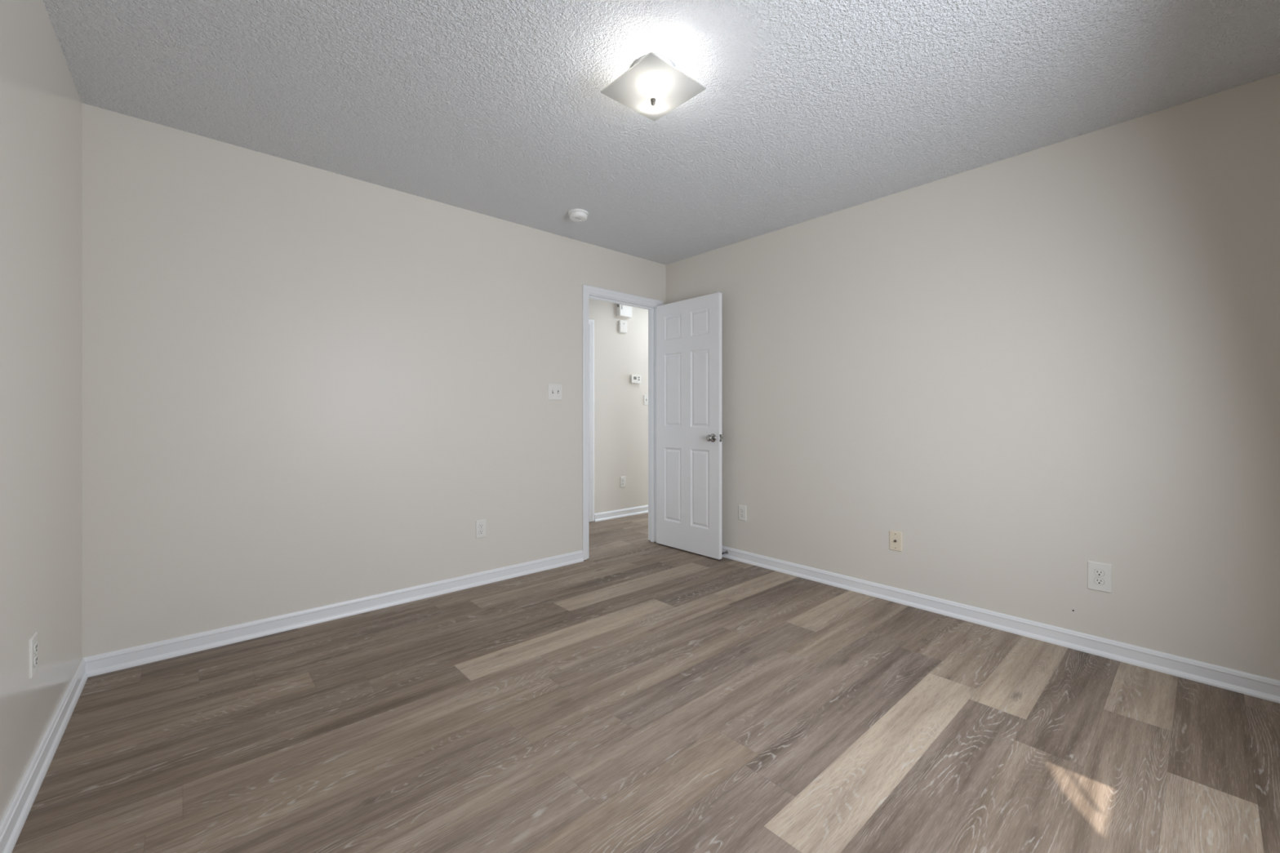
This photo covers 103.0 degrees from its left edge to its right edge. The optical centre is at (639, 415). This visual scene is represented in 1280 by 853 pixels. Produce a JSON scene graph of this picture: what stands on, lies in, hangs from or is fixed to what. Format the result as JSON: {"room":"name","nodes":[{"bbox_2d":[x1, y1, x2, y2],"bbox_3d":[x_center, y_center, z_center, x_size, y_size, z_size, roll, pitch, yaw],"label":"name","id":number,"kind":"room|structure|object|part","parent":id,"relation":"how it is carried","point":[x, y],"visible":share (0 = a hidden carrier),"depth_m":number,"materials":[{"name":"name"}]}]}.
{"room":"empty bedroom","nodes":[
{"label":"empty bedroom","id":0,"kind":"room"},
{"bbox_2d":[0,0,81,822],"bbox_3d":[-1.228,-0.108,0.695,0.260,2.440,3.710,0,0,-42],"label":"wall","id":1,"kind":"structure","parent":0,"point":[41,103],"depth_m":1.57,"materials":[{"name":"beige paint"}]},
{"bbox_2d":[29,631,37,679],"bbox_3d":[-1.823,0.720,1.533,0.009,0.117,0.072,0,0,-41],"label":"wall outlet","id":2,"kind":"object","parent":1,"relation":"attached to","point":[33,639],"visible":1,"depth_m":1.52,"materials":[{"name":"white plastic"}]},
{"bbox_2d":[33,654,37,666],"bbox_3d":[-1.821,0.740,1.534,0.003,0.029,0.035,0,0,-41],"label":"receptacle","id":3,"kind":"object","parent":2,"relation":"attached to","point":[35,656],"depth_m":1.53,"materials":[{"name":"beige plastic"}]},
{"bbox_2d":[33,642,37,653],"bbox_3d":[-1.821,0.701,1.534,0.003,0.029,0.035,0,0,-41],"label":"receptacle","id":4,"kind":"object","parent":2,"relation":"attached to","point":[35,644],"depth_m":1.53,"materials":[{"name":"beige plastic"}]},
{"bbox_2d":[0,657,88,852],"bbox_3d":[-1.202,1.071,0.820,0.020,0.082,3.561,0,0,-41],"label":"baseboard","id":5,"kind":"structure","parent":1,"relation":"attached to","point":[14,819],"depth_m":1.54,"materials":[{"name":"white wood"}]},
{"bbox_2d":[81,102,666,657],"bbox_3d":[0.077,-0.108,4.436,7.200,2.440,0.115,0,0,-42],"label":"wall","id":6,"kind":"structure","parent":0,"point":[304,387],"depth_m":2.69,"materials":[{"name":"beige paint"}]},
{"bbox_2d":[83,550,583,677],"bbox_3d":[-1.400,1.071,3.020,2.590,0.082,0.020,0,0,-42],"label":"baseboard","id":7,"kind":"structure","parent":6,"relation":"attached to","point":[108,662],"depth_m":2.67,"materials":[{"name":"white wood"}]},
{"bbox_2d":[475,519,486,538],"bbox_3d":[-1.044,0.746,3.347,0.072,0.117,0.009,0,0,-42],"label":"wall outlet","id":8,"kind":"object","parent":6,"relation":"attached to","point":[481,525],"visible":1,"depth_m":3.35,"materials":[{"name":"white plastic"}]},
{"bbox_2d":[478,529,484,534],"bbox_3d":[-1.043,0.765,3.345,0.035,0.029,0.003,0,0,-42],"label":"receptacle","id":9,"kind":"object","parent":8,"relation":"attached to","point":[480,531],"depth_m":3.34,"materials":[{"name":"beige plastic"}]},
{"bbox_2d":[478,523,484,528],"bbox_3d":[-1.043,0.727,3.345,0.035,0.029,0.003,0,0,-42],"label":"receptacle","id":10,"kind":"object","parent":8,"relation":"attached to","point":[480,525],"depth_m":3.34,"materials":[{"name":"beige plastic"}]},
{"bbox_2d":[548,383,562,399],"bbox_3d":[-0.616,-0.171,3.725,0.117,0.117,0.018,0,0,-42],"label":"light switch","id":11,"kind":"object","parent":6,"relation":"attached to","point":[555,391],"visible":1,"depth_m":3.73,"materials":[{"name":"white plastic"}]},
{"bbox_2d":[582,284,663,559],"bbox_3d":[-0.161,0.054,4.223,0.860,2.109,0.149,0,0,-42],"label":"door frame","id":12,"kind":"structure","parent":6,"relation":"attached to","point":[588,291],"depth_m":4.20,"materials":[{"name":"wood"}]},
{"bbox_3d":[-0.415,0.051,3.906,0.058,2.103,0.017,0,0,-42],"label":"casing","id":13,"kind":"part","parent":12,"relation":"part of","materials":[{"name":"white wood"}]},
{"bbox_3d":[-0.117,-0.971,4.173,0.860,0.058,0.017,0,0,-42],"label":"head casing","id":14,"kind":"part","parent":12,"relation":"part of","materials":[{"name":"white wood"}]},
{"bbox_2d":[656,292,722,559],"bbox_3d":[0.385,0.080,4.148,0.155,2.040,0.710,0,0,-42],"label":"door","id":15,"kind":"structure","parent":12,"relation":"attached to","point":[689,437],"depth_m":4.12,"materials":[{"name":"white paint"}]},
{"bbox_3d":[0.536,0.174,3.906,0.052,0.052,0.052,0,0,-42],"label":"knob","id":16,"kind":"part","parent":15,"relation":"part of","materials":[{"name":"silver metal"}]},
{"bbox_2d":[588,298,648,522],"bbox_3d":[0.110,-0.108,5.934,5.050,2.440,0.100,0,0,-42],"label":"wall","id":17,"kind":"structure","parent":0,"point":[620,412],"depth_m":5.58,"materials":[{"name":"beige paint"}]},
{"bbox_2d":[588,319,594,521],"bbox_3d":[-0.833,0.054,5.076,0.852,2.109,0.117,0,0,-42],"label":"door frame","id":18,"kind":"structure","parent":17,"relation":"attached to","point":[591,322],"depth_m":5.30,"materials":[{"name":"white wood"}]},
{"bbox_2d":[594,505,648,521],"bbox_3d":[0.741,1.071,6.419,3.264,0.082,0.020,0,0,-42],"label":"baseboard","id":19,"kind":"structure","parent":17,"relation":"attached to","point":[640,509],"depth_m":5.56,"materials":[{"name":"white wood"}]},
{"bbox_2d":[618,320,626,333],"bbox_3d":[-0.187,-0.973,5.578,0.102,0.130,0.033,0,0,-42],"label":"sensor box","id":20,"kind":"object","parent":17,"relation":"attached to","point":[622,324],"visible":1,"depth_m":5.56,"materials":[{"name":"beige plastic"}]},
{"bbox_2d":[620,476,625,487],"bbox_3d":[-0.186,0.731,5.595,0.072,0.117,0.009,0,0,-42],"label":"wall outlet","id":21,"kind":"object","parent":17,"relation":"attached to","point":[622,478],"visible":1,"depth_m":5.59,"materials":[{"name":"white plastic"}]},
{"bbox_2d":[616,303,631,318],"bbox_3d":[-0.172,-1.196,5.573,0.178,0.235,0.061,0,0,-42],"label":"door chime","id":22,"kind":"object","parent":17,"relation":"attached to","point":[624,311],"visible":0.51,"depth_m":5.54,"materials":[{"name":"beige plastic"}]},
{"bbox_2d":[630,374,640,383],"bbox_3d":[-0.046,-0.406,5.707,0.140,0.094,0.028,0,0,-42],"label":"thermostat","id":23,"kind":"object","parent":17,"relation":"attached to","point":[634,379],"visible":1,"depth_m":5.69,"materials":[{"name":"beige plastic"}]},
{"bbox_2d":[644,395,648,404],"bbox_3d":[0.076,-0.177,5.824,0.072,0.117,0.018,0,0,-42],"label":"light switch","id":24,"kind":"object","parent":17,"relation":"attached to","point":[646,397],"visible":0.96,"depth_m":5.82,"materials":[{"name":"white plastic"}]},
{"bbox_2d":[11,512,1279,852],"bbox_3d":[0.944,1.152,3.470,7.200,0.080,4.940,0,0,-42],"label":"floor","id":25,"kind":"structure","parent":0,"point":[639,695],"depth_m":1.76,"materials":[{"name":"laminate"}]},
{"bbox_2d":[42,0,1279,265],"bbox_3d":[0.944,-1.378,3.470,7.200,0.100,4.940,0,0,-42],"label":"ceiling","id":26,"kind":"structure","parent":0,"point":[806,110],"depth_m":2.07,"materials":[{"name":"white paint"}]},
{"bbox_2d":[568,208,588,222],"bbox_3d":[-0.405,-1.306,3.340,0.132,0.044,0.132,0,0,-42],"label":"smoke detector","id":27,"kind":"object","parent":26,"relation":"attached to","point":[575,215],"visible":1,"depth_m":3.30,"materials":[{"name":"plastic"}]},
{"bbox_2d":[600,52,706,120],"bbox_3d":[0.050,-1.256,1.945,0.286,0.145,0.286,0,0,-42],"label":"ceiling light","id":28,"kind":"object","parent":26,"relation":"attached to","point":[653,87],"visible":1,"depth_m":1.90,"materials":[{"name":"white glass"}]},
{"bbox_2d":[666,73,1279,680],"bbox_3d":[1.508,-0.108,3.151,0.116,2.440,3.710,0,0,-42],"label":"wall","id":29,"kind":"structure","parent":0,"point":[1028,369],"depth_m":2.52,"materials":[{"name":"beige paint"}]},
{"bbox_2d":[738,504,746,520],"bbox_3d":[0.778,0.741,3.873,0.009,0.117,0.072,0,0,-42],"label":"wall outlet","id":30,"kind":"object","parent":29,"relation":"attached to","point":[742,508],"visible":1,"depth_m":3.87,"materials":[{"name":"white plastic"}]},
{"bbox_2d":[889,530,902,551],"bbox_3d":[1.523,0.750,3.038,0.016,0.115,0.071,0,0,-42],"label":"cable jack","id":31,"kind":"object","parent":29,"relation":"attached to","point":[895,537],"visible":1,"depth_m":3.04,"materials":[{"name":"beige plastic"}]},
{"bbox_2d":[721,546,1279,703],"bbox_3d":[1.409,1.071,3.161,0.020,0.082,3.558,0,0,-42],"label":"baseboard","id":32,"kind":"structure","parent":29,"relation":"attached to","point":[1246,683],"depth_m":2.50,"materials":[{"name":"white wood"}]},
{"bbox_2d":[1087,560,1111,593],"bbox_3d":[2.132,0.750,2.363,0.009,0.131,0.084,0,0,-42],"label":"wall outlet","id":33,"kind":"object","parent":29,"relation":"attached to","point":[1099,575],"visible":1,"depth_m":2.36,"materials":[{"name":"white plastic"}]},
{"bbox_2d":[1093,577,1104,585],"bbox_3d":[2.131,0.769,2.363,0.001,0.030,0.036,0,0,-42],"label":"receptacle","id":34,"kind":"object","parent":33,"relation":"attached to","point":[1097,580],"depth_m":2.36,"materials":[{"name":"beige plastic"}]},
{"bbox_2d":[1093,568,1104,576],"bbox_3d":[2.131,0.731,2.363,0.001,0.030,0.036,0,0,-42],"label":"receptacle","id":35,"kind":"object","parent":33,"relation":"attached to","point":[1097,572],"depth_m":2.36,"materials":[{"name":"beige plastic"}]}
]}

